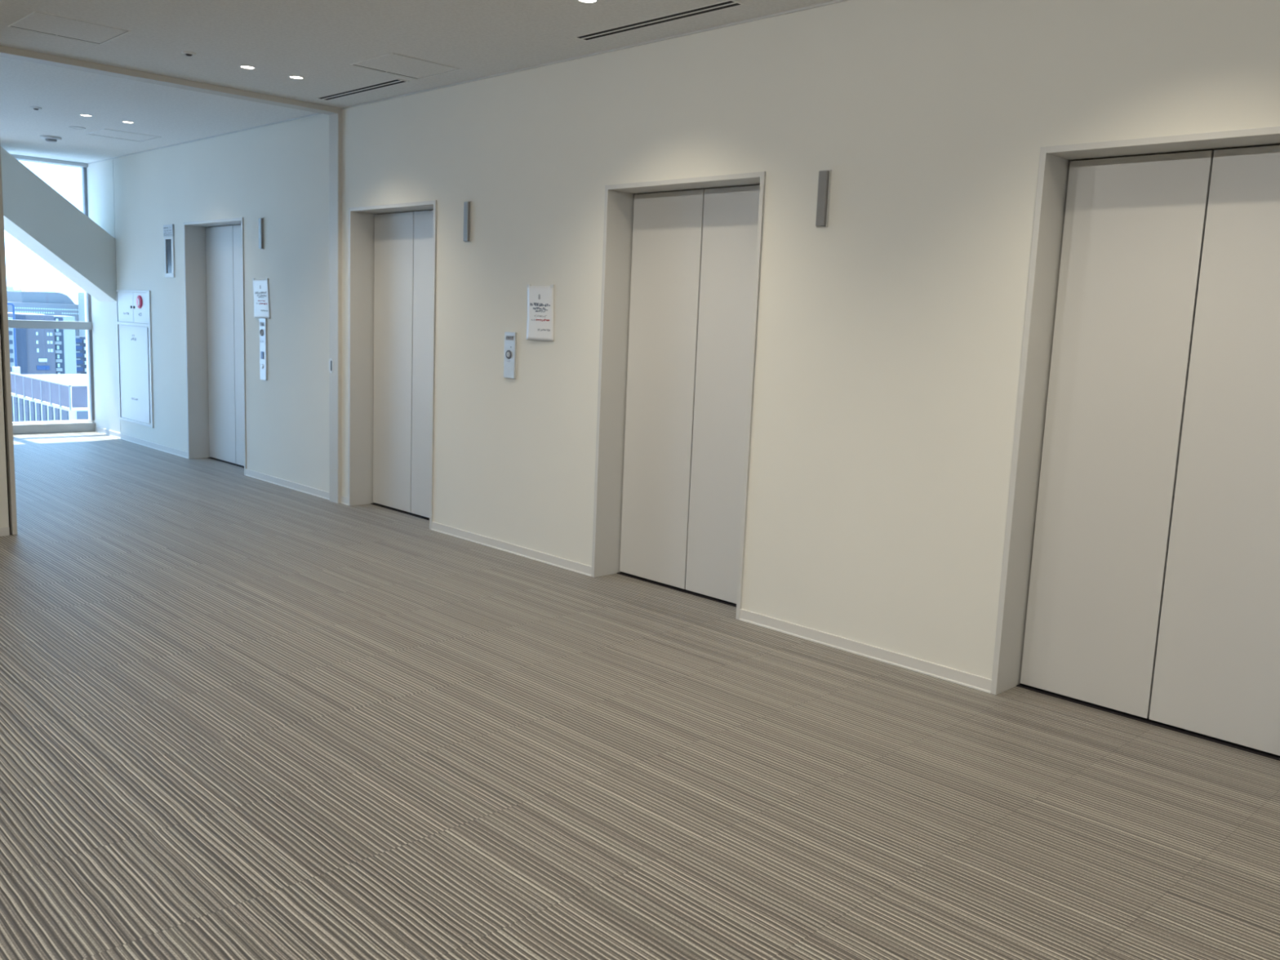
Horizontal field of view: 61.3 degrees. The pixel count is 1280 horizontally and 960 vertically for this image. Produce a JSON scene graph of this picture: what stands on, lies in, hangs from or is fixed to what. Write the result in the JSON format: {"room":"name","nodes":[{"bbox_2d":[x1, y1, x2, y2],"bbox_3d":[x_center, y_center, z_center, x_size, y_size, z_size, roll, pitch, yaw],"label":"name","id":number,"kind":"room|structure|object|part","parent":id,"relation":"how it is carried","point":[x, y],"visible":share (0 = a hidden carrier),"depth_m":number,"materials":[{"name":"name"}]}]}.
{"room":"elevator lobby","nodes":[
{"label":"elevator lobby","id":0,"kind":"room"},
{"bbox_2d":[0,337,8,527],"bbox_3d":[-4.949,-0.967,5.290,3.175,2.853,0.130,-6,12,-44],"label":"wall","id":1,"kind":"structure","parent":0,"point":[4,521],"depth_m":6.49,"materials":[{"name":"paint"}]},
{"bbox_2d":[0,527,9,536],"bbox_3d":[-4.956,0.426,5.447,3.170,0.052,0.008,-6,12,-44],"label":"baseboard","id":2,"kind":"structure","parent":1,"relation":"attached to","point":[4,531],"depth_m":6.53,"materials":[{"name":"plastic"}]},
{"bbox_2d":[0,0,835,163],"bbox_3d":[-2.195,-2.186,4.021,5.920,0.150,16.350,-6,12,-44],"label":"ceiling","id":3,"kind":"structure","parent":0,"point":[317,41],"depth_m":5.97,"materials":[{"name":"white paint"}]},
{"bbox_2d":[30,106,41,110],"bbox_3d":[-4.574,-2.811,8.180,0.080,0.018,0.080,-6,12,-44],"label":"sprinkler head","id":4,"kind":"object","parent":3,"relation":"attached to","point":[31,107],"visible":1,"depth_m":8.16},
{"bbox_2d":[40,135,62,142],"bbox_3d":[-5.260,-3.043,9.647,0.170,0.042,0.170,-6,12,-44],"label":"smoke detector","id":5,"kind":"object","parent":3,"relation":"attached to","point":[47,138],"visible":1,"depth_m":9.61,"materials":[{"name":"white plastic"}]},
{"bbox_2d":[8,10,130,44],"bbox_3d":[-3.027,-2.393,5.730,0.464,0.005,0.464,-6,12,-44],"label":"access hatch","id":6,"kind":"object","parent":3,"relation":"attached to","point":[35,21],"visible":1,"depth_m":5.72,"materials":[{"name":"white paint"}]},
{"bbox_2d":[69,126,85,129],"bbox_3d":[-4.716,-2.952,9.056,0.124,0.006,0.124,-6,12,-44],"label":"ceiling disc","id":7,"kind":"object","parent":3,"relation":"attached to","point":[73,127],"visible":1,"depth_m":9.04,"materials":[{"name":"white plastic"}]},
{"bbox_2d":[79,114,93,116],"bbox_3d":[-4.321,-2.844,8.427,0.094,0.004,0.094,-6,12,-44],"label":"recessed light","id":8,"kind":"object","parent":3,"relation":"in","point":[85,115],"visible":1,"depth_m":8.43,"materials":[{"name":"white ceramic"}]},
{"bbox_2d":[85,128,160,142],"bbox_3d":[-4.484,-2.990,9.378,0.464,0.005,0.464,-6,12,-44],"label":"access hatch","id":9,"kind":"object","parent":3,"relation":"attached to","point":[104,132],"visible":1,"depth_m":9.38,"materials":[{"name":"white paint"}]},
{"bbox_2d":[121,120,134,123],"bbox_3d":[-4.107,-2.870,8.667,0.094,0.004,0.094,-6,12,-44],"label":"recessed light","id":10,"kind":"object","parent":3,"relation":"in","point":[125,122],"visible":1,"depth_m":8.66,"materials":[{"name":"white ceramic"}]},
{"bbox_2d":[181,50,195,56],"bbox_3d":[-2.580,-2.434,6.177,0.080,0.018,0.080,-6,12,-44],"label":"sprinkler head","id":11,"kind":"object","parent":3,"relation":"attached to","point":[184,52],"visible":1,"depth_m":6.16},
{"bbox_2d":[239,65,255,69],"bbox_3d":[-2.355,-2.476,6.482,0.094,0.004,0.094,-6,12,-44],"label":"recessed light","id":12,"kind":"object","parent":3,"relation":"in","point":[247,67],"visible":1,"depth_m":6.48,"materials":[{"name":"white ceramic"}]},
{"bbox_2d":[288,75,304,79],"bbox_3d":[-2.135,-2.501,6.710,0.094,0.004,0.094,-6,12,-44],"label":"recessed light","id":13,"kind":"object","parent":3,"relation":"in","point":[295,77],"visible":1,"depth_m":6.70,"materials":[{"name":"white ceramic"}]},
{"bbox_2d":[315,78,408,100],"bbox_3d":[-1.820,-2.535,7.027,0.084,0.003,1.033,-6,12,-44],"label":"ceiling vent","id":14,"kind":"object","parent":3,"relation":"in","point":[394,82],"visible":1,"depth_m":7.00,"materials":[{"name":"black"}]},
{"bbox_2d":[350,52,462,79],"bbox_3d":[-1.364,-2.407,6.294,0.464,0.005,0.464,-6,12,-44],"label":"access hatch","id":15,"kind":"object","parent":3,"relation":"attached to","point":[396,64],"visible":1,"depth_m":6.29,"materials":[{"name":"white"}]},
{"bbox_2d":[577,0,598,3],"bbox_3d":[-0.234,-2.146,4.829,0.094,0.004,0.094,-6,12,-44],"label":"recessed light","id":16,"kind":"object","parent":3,"relation":"in","point":[580,1],"visible":1,"depth_m":4.85,"materials":[{"name":"white ceramic"}]},
{"bbox_2d":[573,0,745,40],"bbox_3d":[0.064,-2.179,5.140,0.084,0.003,1.064,-6,12,-44],"label":"ceiling vent","id":17,"kind":"object","parent":3,"relation":"in","point":[730,3],"visible":1,"depth_m":5.10,"materials":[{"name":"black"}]},
{"bbox_2d":[0,431,1279,959],"bbox_3d":[-2.317,0.768,4.455,5.920,0.120,16.350,-6,12,-44],"label":"floor","id":18,"kind":"structure","parent":0,"point":[242,717],"depth_m":3.47,"materials":[{"name":"carpet"}]},
{"bbox_2d":[0,45,342,534],"bbox_3d":[-3.021,-1.164,7.169,2.226,2.853,0.130,-6,12,-44],"label":"frame","id":19,"kind":"object","parent":18,"relation":"on","point":[335,113],"visible":0.95,"depth_m":7.32,"materials":[{"name":"paint"}]},
{"bbox_3d":[-2.290,-0.848,8.005,0.003,0.112,0.060,-6,12,-44],"label":"strike plate","id":20,"kind":"part","parent":19,"relation":"part of","materials":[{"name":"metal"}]},
{"bbox_2d":[80,0,1279,679],"bbox_3d":[-0.327,-0.919,6.259,0.320,2.853,16.150,-6,12,-44],"label":"wall","id":21,"kind":"structure","parent":0,"point":[890,334],"depth_m":5.00,"materials":[{"name":"paint"}]},
{"bbox_2d":[8,154,95,434],"bbox_3d":[-7.564,-1.788,10.132,4.500,2.853,0.160,-6,12,-44],"label":"window","id":22,"kind":"structure","parent":21,"relation":"in","point":[77,425],"depth_m":11.52,"materials":[{"name":"metal"}]},
{"bbox_3d":[-7.629,-0.428,10.341,4.500,0.098,0.135,-6,12,-44],"label":"sill","id":23,"kind":"part","parent":22,"relation":"part of","materials":[{"name":"metal"}]},
{"bbox_2d":[0,146,116,302],"bbox_3d":[-6.214,-2.511,10.562,1.867,1.438,0.550,-6,12,-44],"label":"beam","id":24,"kind":"structure","parent":21,"relation":"attached to","point":[36,215],"depth_m":10.69,"materials":[{"name":"paint"}]},
{"bbox_2d":[115,289,153,427],"bbox_3d":[-5.090,-1.232,10.861,0.030,1.335,0.890,-6,12,-44],"label":"cabinet","id":25,"kind":"object","parent":21,"relation":"attached to","point":[134,343],"visible":1,"depth_m":10.86,"materials":[{"name":"white metal"}]},
{"bbox_3d":[-5.213,-1.752,10.949,0.008,0.294,0.428,-6,12,-44],"label":"cabinet door","id":26,"kind":"part","parent":25,"relation":"part of","materials":[{"name":"white metal"}]},
{"bbox_3d":[-5.115,-1.078,10.922,0.005,0.951,0.782,-6,12,-44],"label":"cabinet door","id":27,"kind":"part","parent":25,"relation":"part of","materials":[{"name":"white metal"}]},
{"bbox_2d":[136,295,142,308],"bbox_3d":[-4.939,-1.755,10.646,0.022,0.128,0.128,-6,12,-44],"label":"lamp","id":28,"kind":"object","parent":25,"relation":"attached to","point":[139,298],"depth_m":10.62,"materials":[{"name":"red plastic"}]},
{"bbox_3d":[-4.920,-1.697,10.655,0.008,0.294,0.398,-6,12,-44],"label":"cabinet door","id":29,"kind":"part","parent":25,"relation":"part of","materials":[{"name":"white metal"}]},
{"bbox_2d":[95,426,187,458],"bbox_3d":[-5.093,-0.393,10.966,0.011,0.056,2.510,-6,12,-44],"label":"baseboard","id":30,"kind":"structure","parent":21,"relation":"attached to","point":[157,446],"depth_m":10.86,"materials":[{"name":"plastic"}]},
{"bbox_2d":[163,224,174,277],"bbox_3d":[-4.382,-2.128,10.051,0.017,0.482,0.216,-6,12,-44],"label":"wall box","id":31,"kind":"object","parent":21,"relation":"attached to","point":[168,229],"visible":1,"depth_m":10.05,"materials":[{"name":"white metal"}]},
{"bbox_3d":[-4.374,-2.313,10.024,0.016,0.108,0.216,-6,12,-44],"label":"printed plate","id":32,"kind":"part","parent":31,"relation":"part of","materials":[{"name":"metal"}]},
{"bbox_3d":[-4.383,-2.085,10.066,0.003,0.312,0.135,-6,12,-44],"label":"slot glass","id":33,"kind":"part","parent":31,"relation":"part of","materials":[{"name":"grey glass"}]},
{"bbox_2d":[87,112,322,164],"bbox_3d":[-4.035,-3.003,9.609,0.010,0.010,5.205,-6,12,-44],"label":"trim","id":34,"kind":"structure","parent":21,"relation":"attached to","point":[317,113],"depth_m":9.18,"materials":[{"name":"paint"}]},
{"bbox_2d":[183,217,246,475],"bbox_3d":[-3.671,-1.192,9.579,0.224,2.155,1.215,-6,12,-44],"label":"door","id":35,"kind":"structure","parent":21,"relation":"in","point":[214,256],"depth_m":9.85,"materials":[{"name":"paint"}]},
{"bbox_3d":[-3.809,-1.229,9.847,0.030,2.112,0.571,-6,12,-44],"label":"panel","id":36,"kind":"part","parent":35,"relation":"part of","materials":[{"name":"paint"}]},
{"bbox_3d":[-3.655,-0.135,9.794,0.042,0.004,1.167,-6,12,-44],"label":"sill","id":37,"kind":"part","parent":35,"relation":"part of","materials":[{"name":"black"}]},
{"bbox_3d":[-3.403,-1.152,9.438,0.030,2.112,0.576,-6,12,-44],"label":"panel","id":38,"kind":"part","parent":35,"relation":"part of","materials":[{"name":"paint"}]},
{"bbox_2d":[252,278,270,318],"bbox_3d":[-3.079,-1.478,8.782,0.017,0.320,0.300,-6,12,-44],"label":"paper notice","id":39,"kind":"object","parent":21,"relation":"attached to","point":[260,286],"visible":1,"depth_m":8.78,"materials":[{"name":"grey paper"}]},
{"bbox_2d":[258,217,264,249],"bbox_3d":[-3.050,-1.984,8.696,0.022,0.250,0.062,-6,12,-44],"label":"lamp","id":40,"kind":"object","parent":21,"relation":"attached to","point":[261,228],"visible":1,"depth_m":8.68,"materials":[{"name":"grey metal"}]},
{"bbox_2d":[259,318,267,380],"bbox_3d":[-3.078,-1.067,8.823,0.020,0.500,0.108,-6,12,-44],"label":"plate","id":41,"kind":"object","parent":21,"relation":"attached to","point":[263,322],"visible":1,"depth_m":8.81,"materials":[{"name":"metal"}]},
{"bbox_2d":[259,328,263,335],"bbox_3d":[-3.084,-1.202,8.806,0.007,0.054,0.054,-6,12,-44],"label":"switch","id":42,"kind":"object","parent":41,"relation":"attached to","point":[261,331],"depth_m":8.81,"materials":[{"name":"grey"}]},
{"bbox_2d":[245,468,329,500],"bbox_3d":[-2.850,0.031,8.709,0.011,0.056,1.480,-6,12,-44],"label":"baseboard","id":43,"kind":"structure","parent":21,"relation":"attached to","point":[317,492],"depth_m":8.67,"materials":[{"name":"plastic"}]},
{"bbox_2d":[340,495,347,505],"bbox_3d":[-2.202,0.154,8.058,0.011,0.056,0.113,-6,12,-44],"label":"baseboard","id":44,"kind":"structure","parent":21,"relation":"attached to","point":[344,500],"depth_m":8.06,"materials":[{"name":"plastic"}]},
{"bbox_2d":[347,200,436,529],"bbox_3d":[-1.660,-0.811,7.554,0.224,2.155,1.098,-6,12,-44],"label":"door","id":45,"kind":"structure","parent":21,"relation":"in","point":[392,255],"depth_m":7.76,"materials":[{"name":"paint"}]},
{"bbox_3d":[-1.776,-0.844,7.802,0.030,2.112,0.512,-6,12,-44],"label":"panel","id":46,"kind":"part","parent":45,"relation":"part of","materials":[{"name":"paint"}]},
{"bbox_3d":[-1.643,0.246,7.770,0.042,0.004,1.050,-6,12,-44],"label":"sill","id":47,"kind":"part","parent":45,"relation":"part of","materials":[{"name":"black"}]},
{"bbox_3d":[-1.412,-0.775,7.435,0.030,2.112,0.518,-6,12,-44],"label":"panel","id":48,"kind":"part","parent":45,"relation":"part of","materials":[{"name":"paint"}]},
{"bbox_2d":[463,200,471,242],"bbox_3d":[-1.075,-1.604,6.709,0.022,0.250,0.062,-6,12,-44],"label":"lamp","id":49,"kind":"object","parent":21,"relation":"attached to","point":[467,205],"visible":1,"depth_m":6.70,"materials":[{"name":"grey metal"}]},
{"bbox_2d":[503,331,516,378],"bbox_3d":[-0.784,-0.751,6.500,0.022,0.276,0.104,-6,12,-44],"label":"plate","id":50,"kind":"object","parent":21,"relation":"attached to","point":[510,338],"visible":1,"depth_m":6.49,"materials":[{"name":"metal"}]},
{"bbox_2d":[505,350,511,358],"bbox_3d":[-0.791,-0.755,6.498,0.009,0.051,0.051,-6,12,-44],"label":"switch","id":51,"kind":"object","parent":50,"relation":"attached to","point":[508,353],"depth_m":6.49,"materials":[{"name":"grey metal"}]},
{"bbox_2d":[431,521,591,576],"bbox_3d":[-0.834,0.413,6.681,0.011,0.056,1.609,-6,12,-44],"label":"baseboard","id":52,"kind":"structure","parent":21,"relation":"attached to","point":[549,559],"depth_m":6.61,"materials":[{"name":"plastic"}]},
{"bbox_2d":[526,284,554,341],"bbox_3d":[-0.581,-0.973,6.272,0.017,0.321,0.251,-6,12,-44],"label":"paper notice","id":53,"kind":"object","parent":21,"relation":"attached to","point":[540,326],"visible":1,"depth_m":6.27,"materials":[{"name":"grey paper"}]},
{"bbox_2d":[340,0,849,109],"bbox_3d":[1.565,-1.942,3.974,0.010,0.010,10.565,-6,12,-44],"label":"trim","id":54,"kind":"structure","parent":21,"relation":"attached to","point":[835,1],"depth_m":5.63,"materials":[{"name":"paint"}]},
{"bbox_2d":[591,171,765,619],"bbox_3d":[0.232,-0.453,5.651,0.224,2.155,1.098,-6,12,-44],"label":"door","id":55,"kind":"structure","parent":21,"relation":"in","point":[681,273],"depth_m":5.78,"materials":[{"name":"paint"}]},
{"bbox_3d":[0.115,-0.486,5.898,0.030,2.112,0.512,-6,12,-44],"label":"panel","id":56,"kind":"part","parent":55,"relation":"part of","materials":[{"name":"paint"}]},
{"bbox_3d":[0.249,0.604,5.867,0.042,0.004,1.050,-6,12,-44],"label":"sill","id":57,"kind":"part","parent":55,"relation":"part of","materials":[{"name":"black"}]},
{"bbox_3d":[0.480,-0.417,5.531,0.030,2.112,0.518,-6,12,-44],"label":"panel","id":58,"kind":"part","parent":55,"relation":"part of","materials":[{"name":"paint"}]},
{"bbox_2d":[815,169,831,227],"bbox_3d":[0.813,-1.252,4.809,0.022,0.250,0.062,-6,12,-44],"label":"lamp","id":59,"kind":"object","parent":21,"relation":"attached to","point":[824,175],"visible":1,"depth_m":4.80,"materials":[{"name":"grey metal"}]},
{"bbox_2d":[739,608,991,693],"bbox_3d":[0.964,0.753,4.872,0.011,0.056,1.340,-6,12,-44],"label":"baseboard","id":60,"kind":"structure","parent":21,"relation":"attached to","point":[969,680],"depth_m":4.80,"materials":[{"name":"plastic"}]},
{"bbox_2d":[990,126,1279,760],"bbox_3d":[1.937,-0.130,3.935,0.224,2.155,1.103,-6,12,-44],"label":"door","id":61,"kind":"structure","parent":21,"relation":"in","point":[1153,593],"depth_m":4.05,"materials":[{"name":"paint"}]},
{"bbox_3d":[1.819,-0.163,4.184,0.030,2.112,0.515,-6,12,-44],"label":"panel","id":62,"kind":"part","parent":61,"relation":"part of","materials":[{"name":"paint"}]},
{"bbox_3d":[1.954,0.927,4.151,0.042,0.004,1.055,-6,12,-44],"label":"sill","id":63,"kind":"part","parent":61,"relation":"part of","materials":[{"name":"black"}]},
{"bbox_3d":[2.186,-0.093,3.815,0.030,2.112,0.520,-6,12,-44],"label":"panel","id":64,"kind":"part","parent":61,"relation":"part of","materials":[{"name":"paint"}]},
{"label":"outside","id":65,"kind":"structure","parent":0,"visible":0},
{"bbox_3d":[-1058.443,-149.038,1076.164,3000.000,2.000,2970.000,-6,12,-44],"label":"ground","id":66,"kind":"structure","parent":65,"visible":0},
{"bbox_2d":[8,317,14,372],"bbox_3d":[-200.475,-28.468,337.931,8.200,44.500,6.900,-6,12,-44],"label":"block","id":67,"kind":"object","parent":66,"relation":"on","point":[11,330],"visible":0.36,"depth_m":336.28,"materials":[{"name":"blue stone"}]},
{"bbox_2d":[6,286,22,291],"bbox_3d":[-787.872,-208.119,1333.950,38.000,62.000,30.000,-6,12,-44],"label":"block","id":68,"kind":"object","parent":66,"relation":"on","point":[8,288],"visible":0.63,"depth_m":1326.94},
{"bbox_2d":[6,286,13,289],"bbox_3d":[-787.384,-236.918,1330.437,22.000,4.000,24.000,-6,12,-44],"label":"plant","id":69,"kind":"object","parent":68,"relation":"on","point":[7,287],"depth_m":1326.94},
{"bbox_2d":[8,312,44,315],"bbox_3d":[-317.654,-64.208,555.191,26.500,42.400,40.200,-6,12,-44],"label":"low hall","id":70,"kind":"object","parent":66,"relation":"on","point":[8,313],"visible":0.12,"depth_m":555.18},
{"bbox_2d":[8,313,56,374],"bbox_3d":[-199.348,-30.937,351.600,11.600,45.500,20.600,-6,12,-44],"label":"apartment block","id":71,"kind":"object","parent":66,"relation":"on","point":[35,347],"visible":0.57,"depth_m":343.21,"materials":[{"name":"blue"}]},
{"bbox_2d":[6,283,79,336],"bbox_3d":[-512.742,-135.147,916.939,58.200,61.500,60.150,-6,12,-44],"label":"office building","id":72,"kind":"structure","parent":66,"relation":"on","point":[57,304],"depth_m":899.39,"materials":[{"name":"blue"}]},
{"bbox_2d":[11,373,88,422],"bbox_3d":[-30.964,18.066,62.016,9.060,46.600,24.060,-6,12,-44],"label":"building","id":73,"kind":"structure","parent":66,"relation":"on","point":[24,409],"depth_m":51.33,"materials":[{"name":"white concrete"}]},
{"bbox_2d":[7,302,20,373],"bbox_3d":[-31.860,-6.567,53.687,1.750,4.449,0.300,-6,12,-44],"label":"pipe","id":74,"kind":"object","parent":73,"relation":"on","point":[15,369],"visible":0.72,"depth_m":54.16,"materials":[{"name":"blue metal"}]},
{"bbox_2d":[10,372,88,409],"bbox_3d":[-30.395,-5.228,56.511,5.520,1.060,21.630,-6,12,-44],"label":"roof railing","id":75,"kind":"object","parent":73,"relation":"on","point":[51,392],"visible":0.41,"depth_m":48.89,"materials":[{"name":"purple glass"}]},
{"bbox_3d":[-30.930,-4.762,53.194,0.030,0.940,1.210,-6,12,-44],"label":"railing panel","id":76,"kind":"part","parent":75,"relation":"part of","materials":[{"name":"purple glass"}]},
{"bbox_3d":[-30.473,-4.670,52.735,0.070,1.050,0.080,-6,12,-44],"label":"post","id":77,"kind":"part","parent":75,"relation":"part of","materials":[{"name":"grey metal"}]},
{"bbox_3d":[-29.987,-4.583,52.245,0.030,0.940,1.210,-6,12,-44],"label":"railing panel","id":78,"kind":"part","parent":75,"relation":"part of","materials":[{"name":"purple glass"}]},
{"bbox_3d":[-29.529,-4.492,51.785,0.070,1.050,0.080,-6,12,-44],"label":"post","id":79,"kind":"part","parent":75,"relation":"part of","materials":[{"name":"grey metal"}]},
{"bbox_3d":[-29.044,-4.405,51.296,0.030,0.940,1.210,-6,12,-44],"label":"railing panel","id":80,"kind":"part","parent":75,"relation":"part of","materials":[{"name":"purple glass"}]},
{"bbox_3d":[-28.586,-4.313,50.836,0.070,1.050,0.080,-6,12,-44],"label":"post","id":81,"kind":"part","parent":75,"relation":"part of","materials":[{"name":"grey metal"}]},
{"bbox_3d":[-28.100,-4.226,50.347,0.030,0.940,1.210,-6,12,-44],"label":"railing panel","id":82,"kind":"part","parent":75,"relation":"part of","materials":[{"name":"purple glass"}]},
{"bbox_3d":[-27.643,-4.135,49.887,0.070,1.050,0.080,-6,12,-44],"label":"post","id":83,"kind":"part","parent":75,"relation":"part of","materials":[{"name":"grey metal"}]},
{"bbox_3d":[-27.157,-4.048,49.398,0.030,0.940,1.210,-6,12,-44],"label":"railing panel","id":84,"kind":"part","parent":75,"relation":"part of","materials":[{"name":"purple glass"}]},
{"bbox_3d":[-30.375,-5.722,56.439,5.520,0.060,21.630,-6,12,-44],"label":"handrail","id":85,"kind":"part","parent":75,"relation":"part of","materials":[{"name":"white metal"}]},
{"bbox_3d":[-26.700,-3.956,48.938,0.070,1.050,0.080,-6,12,-44],"label":"post","id":86,"kind":"part","parent":75,"relation":"part of","materials":[{"name":"grey metal"}]},
{"bbox_3d":[-26.214,-3.869,48.449,0.030,0.940,1.210,-6,12,-44],"label":"railing panel","id":87,"kind":"part","parent":75,"relation":"part of","materials":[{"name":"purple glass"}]},
{"bbox_3d":[-25.756,-3.777,47.989,0.070,1.050,0.080,-6,12,-44],"label":"post","id":88,"kind":"part","parent":75,"relation":"part of","materials":[{"name":"grey metal"}]},
{"bbox_3d":[-25.270,-3.690,47.500,0.030,0.940,1.210,-6,12,-44],"label":"railing panel","id":89,"kind":"part","parent":75,"relation":"part of","materials":[{"name":"purple glass"}]},
{"bbox_3d":[-24.813,-3.599,47.040,0.070,1.050,0.080,-6,12,-44],"label":"post","id":90,"kind":"part","parent":75,"relation":"part of","materials":[{"name":"grey metal"}]},
{"bbox_3d":[-24.434,-3.643,47.415,0.940,0.940,0.030,-6,12,-44],"label":"railing panel","id":91,"kind":"part","parent":75,"relation":"part of","materials":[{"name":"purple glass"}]},
{"bbox_2d":[53,316,65,374],"bbox_3d":[-192.770,-31.127,356.467,3.800,45.000,8.900,-6,12,-44],"label":"block","id":92,"kind":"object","parent":66,"relation":"on","point":[59,333],"visible":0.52,"depth_m":352.29,"materials":[{"name":"blue stone"}]},
{"bbox_2d":[51,315,76,373],"bbox_3d":[-234.102,-44.324,438.003,6.600,44.000,13.000,-6,12,-44],"label":"apartment block","id":93,"kind":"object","parent":66,"relation":"on","point":[69,340],"visible":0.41,"depth_m":432.80,"materials":[{"name":"white concrete"}]},
{"bbox_2d":[75,336,86,373],"bbox_3d":[-234.029,-42.009,451.171,11.100,35.600,9.200,-6,12,-44],"label":"tower","id":94,"kind":"structure","parent":66,"relation":"on","point":[81,356],"depth_m":447.08,"materials":[{"name":"blue glass"}]},
{"bbox_2d":[77,292,85,336],"bbox_3d":[-460.340,-128.413,904.820,12.200,56.000,18.200,-6,12,-44],"label":"tower block","id":95,"kind":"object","parent":66,"relation":"on","point":[81,295],"visible":0.06,"depth_m":899.61,"materials":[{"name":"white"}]}
]}

